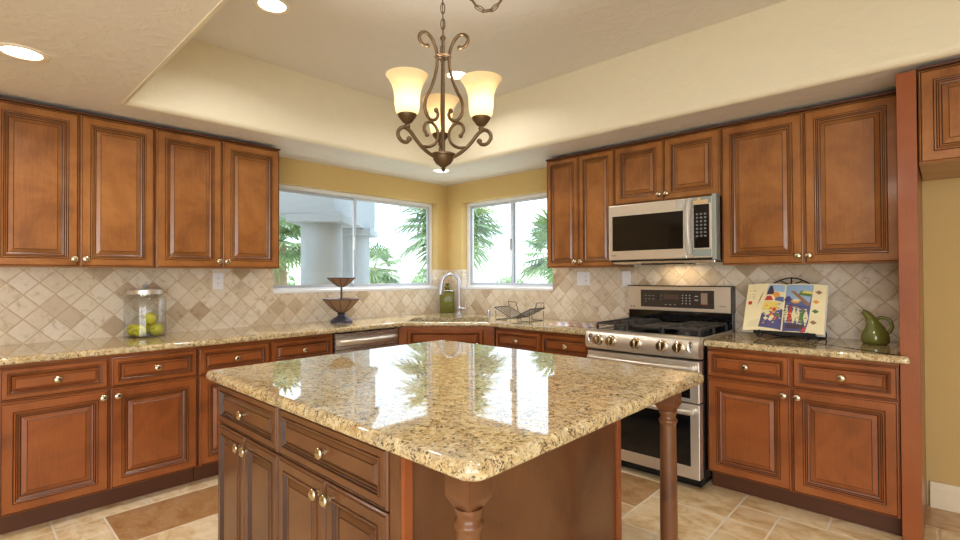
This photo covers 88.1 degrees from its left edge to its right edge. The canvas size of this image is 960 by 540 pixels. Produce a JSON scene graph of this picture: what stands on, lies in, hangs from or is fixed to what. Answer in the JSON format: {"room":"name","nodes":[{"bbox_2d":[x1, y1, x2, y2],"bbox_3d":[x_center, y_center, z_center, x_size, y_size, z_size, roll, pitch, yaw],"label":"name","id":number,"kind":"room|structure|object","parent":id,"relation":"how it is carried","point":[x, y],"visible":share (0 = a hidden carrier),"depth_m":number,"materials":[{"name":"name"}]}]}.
{"room":"kitchen","nodes":[
{"label":"kitchen","id":0,"kind":"room"},
{"bbox_2d":[279,157,446,339],"bbox_3d":[-2.764,0.201,3.098,0.150,2.315,7.150,-1,-1,43],"label":"wall","id":1,"kind":"structure","parent":0,"point":[292,172],"depth_m":4.87,"materials":[{"name":"paint"}]},
{"bbox_2d":[0,97,155,267],"bbox_3d":[-2.476,-0.476,3.035,0.364,0.920,0.770,-1,-1,43],"label":"upper cabinet","id":2,"kind":"object","parent":1,"relation":"attached to","point":[77,187],"visible":1,"depth_m":2.91,"materials":[{"name":"brown wood"}]},
{"bbox_2d":[154,126,279,268],"bbox_3d":[-1.928,-0.471,3.618,0.364,0.920,0.822,-1,-1,43],"label":"upper cabinet","id":3,"kind":"object","parent":1,"relation":"attached to","point":[216,199],"visible":0.98,"depth_m":3.47,"materials":[{"name":"brown wood"}]},
{"bbox_2d":[213,273,223,288],"bbox_3d":[-1.997,0.084,3.785,0.009,0.124,0.078,-1,-1,43],"label":"wall outlet","id":4,"kind":"object","parent":1,"relation":"attached to","point":[218,278],"visible":1,"depth_m":3.78,"materials":[{"name":"white plastic"}]},
{"bbox_2d":[216,277,220,284],"bbox_3d":[-1.995,0.084,3.783,0.003,0.068,0.034,-1,-1,43],"label":"socket","id":5,"kind":"object","parent":4,"relation":"attached to","point":[218,279],"depth_m":3.78,"materials":[{"name":"white plastic"}]},
{"bbox_2d":[0,267,446,345],"bbox_3d":[-1.665,0.227,4.213,0.095,0.478,3.720,-1,-1,43],"label":"backsplash","id":6,"kind":"structure","parent":1,"relation":"attached to","point":[38,305],"depth_m":3.51,"materials":[{"name":"tile"}]},
{"bbox_2d":[273,184,437,293],"bbox_3d":[-1.142,-0.264,4.817,0.159,0.934,1.823,-1,-1,43],"label":"window","id":7,"kind":"structure","parent":1,"relation":"in","point":[277,289],"depth_m":4.79,"materials":[{"name":"white plastic"}]},
{"bbox_2d":[0,0,959,185],"bbox_3d":[-0.400,-1.286,0.782,6.800,0.585,7.300,-1,-1,43],"label":"ceiling","id":8,"kind":"structure","parent":0,"point":[100,52],"depth_m":2.94,"materials":[{"name":"beige paint"}]},
{"bbox_2d":[0,42,50,62],"bbox_3d":[-2.045,-0.968,2.214,0.196,0.008,0.196,-1,-1,43],"label":"recessed light","id":9,"kind":"object","parent":8,"relation":"in","point":[16,51],"visible":1,"depth_m":2.22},
{"bbox_2d":[253,0,290,14],"bbox_3d":[-1.140,-1.451,2.721,0.196,0.008,0.196,-1,-1,43],"label":"recessed light","id":10,"kind":"object","parent":8,"relation":"in","point":[277,7],"visible":1,"depth_m":2.73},
{"bbox_2d":[431,169,451,172],"bbox_3d":[-0.368,-0.947,4.731,0.196,0.008,0.196,-1,-1,43],"label":"recessed light","id":11,"kind":"object","parent":8,"relation":"in","point":[432,170],"visible":0.84,"depth_m":4.73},
{"bbox_2d":[386,0,501,171],"bbox_3d":[-0.061,-0.931,1.951,0.557,1.072,0.447,-1,-1,27],"label":"chandelier","id":12,"kind":"object","parent":8,"relation":"hanging from","point":[407,83],"visible":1,"depth_m":1.93,"materials":[{"name":"brown metal"}]},
{"bbox_2d":[445,70,468,80],"bbox_3d":[-0.171,-1.445,3.681,0.196,0.008,0.196,-1,-1,43],"label":"recessed light","id":13,"kind":"object","parent":8,"relation":"in","point":[457,74],"visible":0.6,"depth_m":3.67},
{"bbox_2d":[122,0,959,168],"bbox_3d":[0.493,-1.231,2.150,4.709,0.512,2.470,-1,-1,43],"label":"ceiling soffit","id":14,"kind":"structure","parent":8,"relation":"attached to","point":[786,46],"depth_m":3.16,"materials":[{"name":"beige paint"}]},
{"bbox_2d":[0,466,959,539],"bbox_3d":[-0.388,1.351,0.752,6.800,0.060,7.300,-1,-1,43],"label":"floor","id":15,"kind":"structure","parent":0,"point":[188,511],"depth_m":2.67,"materials":[{"name":"tile"}]},
{"bbox_2d":[0,347,197,534],"bbox_3d":[-2.294,0.918,2.990,0.652,0.874,0.904,-1,-1,43],"label":"base cabinet","id":16,"kind":"object","parent":15,"relation":"on","point":[78,435],"visible":1,"depth_m":2.74,"materials":[{"name":"brown wood"}]},
{"bbox_2d":[218,384,280,539],"bbox_3d":[-0.547,0.903,2.331,0.572,0.874,1.152,-1,-1,43],"label":"base cabinet","id":17,"kind":"object","parent":15,"relation":"on","point":[248,429],"visible":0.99,"depth_m":1.91,"materials":[{"name":"brown wood"}]},
{"bbox_2d":[206,340,703,481],"bbox_3d":[-0.124,0.440,2.057,1.586,0.040,1.364,-1,-1,43],"label":"countertop","id":18,"kind":"structure","parent":17,"relation":"on","point":[469,412],"depth_m":1.64,"materials":[{"name":"stone"}]},
{"bbox_2d":[193,334,332,480],"bbox_3d":[-1.659,0.923,3.666,0.652,0.874,0.943,-1,-1,43],"label":"base cabinet","id":19,"kind":"object","parent":15,"relation":"on","point":[212,357],"visible":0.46,"depth_m":3.23,"materials":[{"name":"brown wood"}]},
{"bbox_2d":[279,408,389,539],"bbox_3d":[-0.103,0.896,1.914,0.641,0.874,1.152,-1,-1,43],"label":"base cabinet","id":20,"kind":"object","parent":15,"relation":"on","point":[334,485],"visible":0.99,"depth_m":1.50,"materials":[{"name":"brown wood"}]},
{"bbox_2d":[332,327,397,353],"bbox_3d":[-1.100,0.929,4.211,0.658,0.870,0.612,-1,-1,43],"label":"dishwasher","id":21,"kind":"object","parent":15,"relation":"on","point":[343,342],"visible":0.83,"depth_m":3.99,"materials":[{"name":"silver metal"}]},
{"bbox_2d":[398,327,495,345],"bbox_3d":[-0.299,0.928,4.672,1.246,0.874,1.148,-1,-1,43],"label":"base cabinet","id":22,"kind":"object","parent":15,"relation":"on","point":[407,335],"visible":0.09,"depth_m":4.22,"materials":[{"name":"brown wood"}]},
{"bbox_2d":[0,312,613,365],"bbox_3d":[-0.805,0.459,3.449,2.194,0.040,3.628,-1,-1,43],"label":"countertop","id":23,"kind":"structure","parent":22,"relation":"on","point":[84,348],"depth_m":3.52,"materials":[{"name":"stone"}]},
{"bbox_2d":[125,285,166,337],"bbox_3d":[-2.242,0.271,3.324,0.240,0.347,0.240,-1,-1,43],"label":"glass jar","id":24,"kind":"object","parent":23,"relation":"on","point":[145,290],"visible":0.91,"depth_m":3.25,"materials":[{"name":"clear glass"}]},
{"bbox_2d":[126,324,136,335],"bbox_3d":[-2.315,0.400,3.312,0.075,0.080,0.079,0,-1,-36],"label":"apple","id":25,"kind":"object","parent":24,"relation":"in","point":[129,330],"visible":0.6,"depth_m":3.29,"materials":[{"name":"green food"}]},
{"bbox_2d":[133,325,146,336],"bbox_3d":[-2.232,0.399,3.256,0.079,0.080,0.075,0,-1,-15],"label":"apple","id":26,"kind":"object","parent":24,"relation":"in","point":[138,330],"visible":1,"depth_m":3.23,"materials":[{"name":"food"}]},
{"bbox_2d":[144,324,153,333],"bbox_3d":[-2.255,0.396,3.390,0.080,0.076,0.078,0,-1,-3],"label":"apple","id":27,"kind":"object","parent":24,"relation":"in","point":[147,326],"visible":0.4,"depth_m":3.36,"materials":[{"name":"green food"}]},
{"bbox_2d":[150,324,163,335],"bbox_3d":[-2.167,0.400,3.328,0.079,0.080,0.075,-1,-1,43],"label":"apple","id":28,"kind":"object","parent":24,"relation":"in","point":[156,329],"visible":1,"depth_m":3.30,"materials":[{"name":"green food"}]},
{"bbox_2d":[144,313,156,324],"bbox_3d":[-2.197,0.324,3.305,0.081,0.082,0.077,0,-1,14],"label":"apple","id":29,"kind":"object","parent":28,"relation":"on","point":[149,318],"visible":1,"depth_m":3.28,"materials":[{"name":"food"}]},
{"bbox_2d":[322,277,359,322],"bbox_3d":[-1.202,0.258,4.306,0.319,0.386,0.319,-1,-1,43],"label":"basket","id":30,"kind":"object","parent":23,"relation":"on","point":[341,305],"visible":1,"depth_m":4.24,"materials":[{"name":"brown metal"}]},
{"bbox_2d":[322,298,359,312],"bbox_3d":[-1.202,0.308,4.305,0.319,0.122,0.319,-1,-1,43],"label":"bowl","id":31,"kind":"object","parent":30,"relation":"on","point":[340,305],"depth_m":4.22,"materials":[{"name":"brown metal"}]},
{"bbox_2d":[327,277,355,286],"bbox_3d":[-1.203,0.107,4.308,0.245,0.084,0.245,-1,-1,43],"label":"bowl","id":32,"kind":"object","parent":30,"relation":"on","point":[338,281],"depth_m":4.24,"materials":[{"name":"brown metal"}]},
{"bbox_2d":[440,283,453,312],"bbox_3d":[-0.353,0.300,5.335,0.152,0.318,0.108,0,-1,0],"label":"glass bottle","id":33,"kind":"object","parent":23,"relation":"on","point":[447,299],"visible":0.91,"depth_m":5.29,"materials":[{"name":"green glass"}]},
{"bbox_2d":[439,273,465,315],"bbox_3d":[-0.277,0.240,4.971,0.277,0.428,0.062,0,-1,-7],"label":"faucet","id":34,"kind":"object","parent":23,"relation":"on","point":[459,308],"visible":0.99,"depth_m":4.96,"materials":[{"name":"metal"}]},
{"bbox_2d":[494,301,544,321],"bbox_3d":[0.349,0.365,4.411,0.418,0.158,0.208,-1,-1,43],"label":"dish rack","id":35,"kind":"object","parent":23,"relation":"on","point":[517,317],"visible":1,"depth_m":4.40,"materials":[{"name":"metal"}]},
{"bbox_2d":[547,322,604,327],"bbox_3d":[0.765,0.436,3.964,0.400,0.004,0.250,-1,-1,43],"label":"place mat","id":36,"kind":"object","parent":23,"relation":"on","point":[573,324],"visible":0.87,"depth_m":3.95,"materials":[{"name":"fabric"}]},
{"bbox_2d":[445,474,491,539],"bbox_3d":[-0.024,0.887,1.137,0.077,0.874,0.077,-1,-1,43],"label":"turned post","id":37,"kind":"object","parent":15,"relation":"on","point":[468,499],"visible":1,"depth_m":1.11,"materials":[{"name":"brown wood"}]},
{"bbox_2d":[390,419,621,539],"bbox_3d":[0.183,0.892,1.704,0.058,0.874,1.159,-1,-1,43],"label":"island end panel","id":38,"kind":"object","parent":15,"relation":"on","point":[572,490],"visible":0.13,"depth_m":1.70,"materials":[{"name":"brown wood"}]},
{"bbox_2d":[496,327,541,351],"bbox_3d":[0.503,0.920,4.264,0.473,0.874,0.652,-1,-1,43],"label":"base cabinet","id":39,"kind":"object","parent":15,"relation":"on","point":[529,340],"visible":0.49,"depth_m":4.04,"materials":[{"name":"brown wood"}]},
{"bbox_2d":[541,332,591,357],"bbox_3d":[0.847,0.915,3.940,0.467,0.874,0.652,-1,-1,43],"label":"base cabinet","id":40,"kind":"object","parent":15,"relation":"on","point":[554,343],"visible":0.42,"depth_m":3.74,"materials":[{"name":"brown wood"}]},
{"bbox_2d":[585,285,735,487],"bbox_3d":[1.249,0.729,3.458,0.771,1.230,0.782,-1,-1,43],"label":"gas range","id":41,"kind":"object","parent":15,"relation":"on","point":[666,326],"visible":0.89,"depth_m":3.25,"materials":[{"name":"silver metal"}]},
{"bbox_2d":[601,326,728,336],"bbox_3d":[1.279,0.431,3.494,0.769,0.017,0.550,-1,-1,43],"label":"cooktop","id":42,"kind":"object","parent":41,"relation":"in","point":[719,331],"depth_m":3.36,"materials":[{"name":"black metal"}]},
{"bbox_2d":[655,393,681,539],"bbox_3d":[0.738,0.892,1.940,0.077,0.874,0.077,-1,-1,43],"label":"turned post","id":43,"kind":"object","parent":15,"relation":"on","point":[667,408],"visible":0.98,"depth_m":1.91,"materials":[{"name":"brown wood"}]},
{"bbox_2d":[707,346,901,535],"bbox_3d":[1.915,0.898,2.936,0.902,0.874,0.652,-1,-1,43],"label":"base cabinet","id":44,"kind":"object","parent":15,"relation":"on","point":[821,435],"visible":0.98,"depth_m":2.68,"materials":[{"name":"brown wood"}]},
{"bbox_2d":[704,331,909,363],"bbox_3d":[1.926,0.441,2.925,0.948,0.040,0.650,-1,-1,43],"label":"countertop","id":45,"kind":"structure","parent":44,"relation":"on","point":[853,349],"depth_m":2.76,"materials":[{"name":"stone"}]},
{"bbox_2d":[753,277,826,339],"bbox_3d":[1.933,0.236,3.096,0.355,0.381,0.266,-1,-1,43],"label":"cookbook stand","id":46,"kind":"object","parent":45,"relation":"on","point":[774,333],"visible":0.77,"depth_m":3.06,"materials":[{"name":"metal"}]},
{"bbox_2d":[743,283,828,336],"bbox_3d":[1.903,0.241,3.108,0.444,0.310,0.184,-1,-1,43],"label":"cookbook","id":47,"kind":"object","parent":46,"relation":"on","point":[801,308],"visible":0.98,"depth_m":3.08,"materials":[{"name":"multicoloured paper"}]},
{"bbox_2d":[746,284,784,329],"bbox_3d":[1.820,0.233,3.172,0.201,0.306,0.019,-1,-28,43],"label":"page","id":48,"kind":"object","parent":47,"relation":"attached to","point":[765,303],"depth_m":3.16,"materials":[{"name":"paper"}]},
{"bbox_2d":[782,285,821,332],"bbox_3d":[1.974,0.235,3.024,0.222,0.319,0.021,-1,-28,43],"label":"page","id":49,"kind":"object","parent":47,"relation":"attached to","point":[801,304],"depth_m":3.03,"materials":[{"name":"multicoloured paper"}]},
{"bbox_2d":[855,308,893,344],"bbox_3d":[2.239,0.319,2.814,0.131,0.200,0.134,0,-1,-4],"label":"pitcher","id":50,"kind":"object","parent":45,"relation":"on","point":[874,332],"visible":1,"depth_m":2.78,"materials":[{"name":"green ceramic"}]},
{"bbox_2d":[896,70,926,539],"bbox_3d":[2.283,0.185,2.619,0.074,2.290,0.620,-1,-1,43],"label":"end panel","id":51,"kind":"object","parent":15,"relation":"on","point":[909,176],"visible":0.86,"depth_m":2.40,"materials":[{"name":"brown wood"}]},
{"bbox_2d":[447,168,959,505],"bbox_3d":[2.055,0.182,3.370,6.500,2.315,0.150,-1,-1,43],"label":"wall","id":52,"kind":"structure","parent":0,"point":[940,198],"depth_m":2.79,"materials":[{"name":"paint"}]},
{"bbox_2d":[461,192,552,290],"bbox_3d":[0.282,-0.268,5.028,1.202,0.934,0.159,-1,-1,43],"label":"window","id":53,"kind":"structure","parent":52,"relation":"in","point":[513,201],"depth_m":5.04,"materials":[{"name":"white plastic"}]},
{"bbox_2d":[577,272,589,285],"bbox_3d":[0.902,0.077,4.332,0.130,0.118,0.010,-1,-1,43],"label":"wall outlet","id":54,"kind":"object","parent":52,"relation":"attached to","point":[583,278],"visible":1,"depth_m":4.33,"materials":[{"name":"white plastic"}]},
{"bbox_2d":[584,275,587,282],"bbox_3d":[0.921,0.077,4.311,0.034,0.068,0.003,-1,-1,43],"label":"socket","id":55,"kind":"object","parent":54,"relation":"attached to","point":[585,276],"depth_m":4.31,"materials":[{"name":"white plastic"}]},
{"bbox_2d":[546,147,633,267],"bbox_3d":[0.894,-0.479,4.109,0.626,0.920,0.364,-1,-1,43],"label":"upper cabinet","id":56,"kind":"object","parent":52,"relation":"attached to","point":[580,186],"visible":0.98,"depth_m":3.98,"materials":[{"name":"brown wood"}]},
{"bbox_2d":[622,271,630,285],"bbox_3d":[1.195,0.072,4.056,0.075,0.124,0.010,-1,-1,43],"label":"light switch","id":57,"kind":"object","parent":52,"relation":"attached to","point":[626,275],"visible":0.91,"depth_m":4.05,"materials":[{"name":"white plastic"}]},
{"bbox_2d":[613,125,721,205],"bbox_3d":[1.402,-0.718,3.633,0.766,0.456,0.364,-1,-1,43],"label":"upper cabinet","id":58,"kind":"object","parent":52,"relation":"attached to","point":[683,165],"visible":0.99,"depth_m":3.49,"materials":[{"name":"brown wood"}]},
{"bbox_2d":[609,193,721,264],"bbox_3d":[1.359,-0.263,3.571,0.764,0.452,0.496,-1,-1,43],"label":"microwave","id":59,"kind":"object","parent":58,"relation":"attached to","point":[686,231],"visible":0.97,"depth_m":3.40,"materials":[{"name":"silver metal"}]},
{"bbox_2d":[447,263,899,341],"bbox_3d":[1.086,0.154,4.230,3.890,0.600,0.095,-1,-1,43],"label":"backsplash","id":60,"kind":"structure","parent":52,"relation":"attached to","point":[873,288],"depth_m":3.64,"materials":[{"name":"tile"}]},
{"bbox_2d":[720,90,897,265],"bbox_3d":[2.012,-0.496,3.058,0.900,0.920,0.364,-1,-1,43],"label":"upper cabinet","id":61,"kind":"object","parent":52,"relation":"attached to","point":[814,185],"visible":0.94,"depth_m":2.91,"materials":[{"name":"brown wood"}]},
{"bbox_2d":[917,58,959,180],"bbox_3d":[2.636,-0.743,2.276,0.920,0.462,0.646,-1,-1,43],"label":"upper cabinet","id":62,"kind":"object","parent":52,"relation":"attached to","point":[939,83],"visible":1,"depth_m":2.33,"materials":[{"name":"brown wood"}]},
{"bbox_2d":[930,480,959,513],"bbox_3d":[3.433,1.245,1.949,2.470,0.145,0.022,-1,-1,43],"label":"baseboard","id":63,"kind":"structure","parent":52,"relation":"attached to","point":[943,496],"depth_m":2.75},
{"label":"outside","id":64,"kind":"structure","parent":0,"visible":0},
{"bbox_2d":[286,245,547,284],"bbox_3d":[2.183,-2.307,37.486,110.000,8.770,110.000,-1,-1,43],"label":"ground","id":65,"kind":"structure","parent":64,"point":[503,263],"depth_m":40.42,"materials":[{"name":"white"}]},
{"bbox_2d":[273,217,300,284],"bbox_3d":[-3.620,0.221,9.212,1.517,3.168,1.858,0,-1,9],"label":"palm tree","id":66,"kind":"object","parent":65,"relation":"on","point":[287,229],"visible":0.33,"depth_m":9.02,"materials":[{"name":"green plant"}]},
{"bbox_2d":[287,271,295,284],"bbox_3d":[-6.919,0.628,15.284,2.544,1.948,2.461,-1,-1,43],"label":"shrub","id":67,"kind":"object","parent":65,"relation":"on","point":[291,278],"visible":0.02,"depth_m":15.78,"materials":[{"name":"green plant"}]},
{"bbox_2d":[286,213,352,284],"bbox_3d":[-1.781,0.560,5.591,0.777,2.335,0.777,0,-1,-24],"label":"patio column","id":68,"kind":"structure","parent":65,"relation":"on","point":[321,233],"depth_m":5.39,"materials":[{"name":"paint"}]},
{"bbox_2d":[279,192,374,229],"bbox_3d":[-3.978,-0.902,6.543,4.700,0.630,2.650,0,-1,-2],"label":"beam","id":69,"kind":"structure","parent":68,"relation":"on","point":[288,202],"depth_m":5.31,"materials":[{"name":"paint"}]},
{"bbox_2d":[342,228,377,283],"bbox_3d":[-1.851,0.580,7.290,0.777,2.335,0.777,0,-1,-24],"label":"patio column","id":70,"kind":"structure","parent":65,"relation":"on","point":[363,235],"depth_m":7.10,"materials":[{"name":"paint"}]},
{"bbox_2d":[370,241,408,283],"bbox_3d":[-3.073,0.438,14.188,2.023,2.653,2.277,-1,-1,43],"label":"palm tree","id":71,"kind":"object","parent":65,"relation":"on","point":[377,275],"visible":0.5,"depth_m":13.98,"materials":[{"name":"green plant"}]},
{"bbox_2d":[411,268,425,282],"bbox_3d":[-2.421,0.613,24.567,2.124,1.687,1.962,-1,-1,43],"label":"shrub","id":72,"kind":"object","parent":65,"relation":"on","point":[416,279],"visible":0.19,"depth_m":24.36,"materials":[{"name":"green plant"}]},
{"bbox_2d":[382,206,510,281],"bbox_3d":[-0.553,-0.057,9.694,2.481,3.705,2.560,-1,-1,43],"label":"palm tree","id":73,"kind":"object","parent":65,"relation":"on","point":[480,228],"visible":0.33,"depth_m":9.45,"materials":[{"name":"green plant"}]},
{"bbox_2d":[494,275,522,282],"bbox_3d":[1.367,0.906,22.879,1.674,1.352,1.710,-1,-1,43],"label":"shrub","id":74,"kind":"object","parent":65,"relation":"on","point":[502,280],"visible":0.2,"depth_m":22.71,"materials":[{"name":"green plant"}]},
{"bbox_2d":[510,207,552,282],"bbox_3d":[1.928,0.153,11.734,2.593,3.310,2.608,-1,-1,43],"label":"palm tree","id":75,"kind":"object","parent":65,"relation":"on","point":[540,233],"visible":0.23,"depth_m":11.65,"materials":[{"name":"green plant"}]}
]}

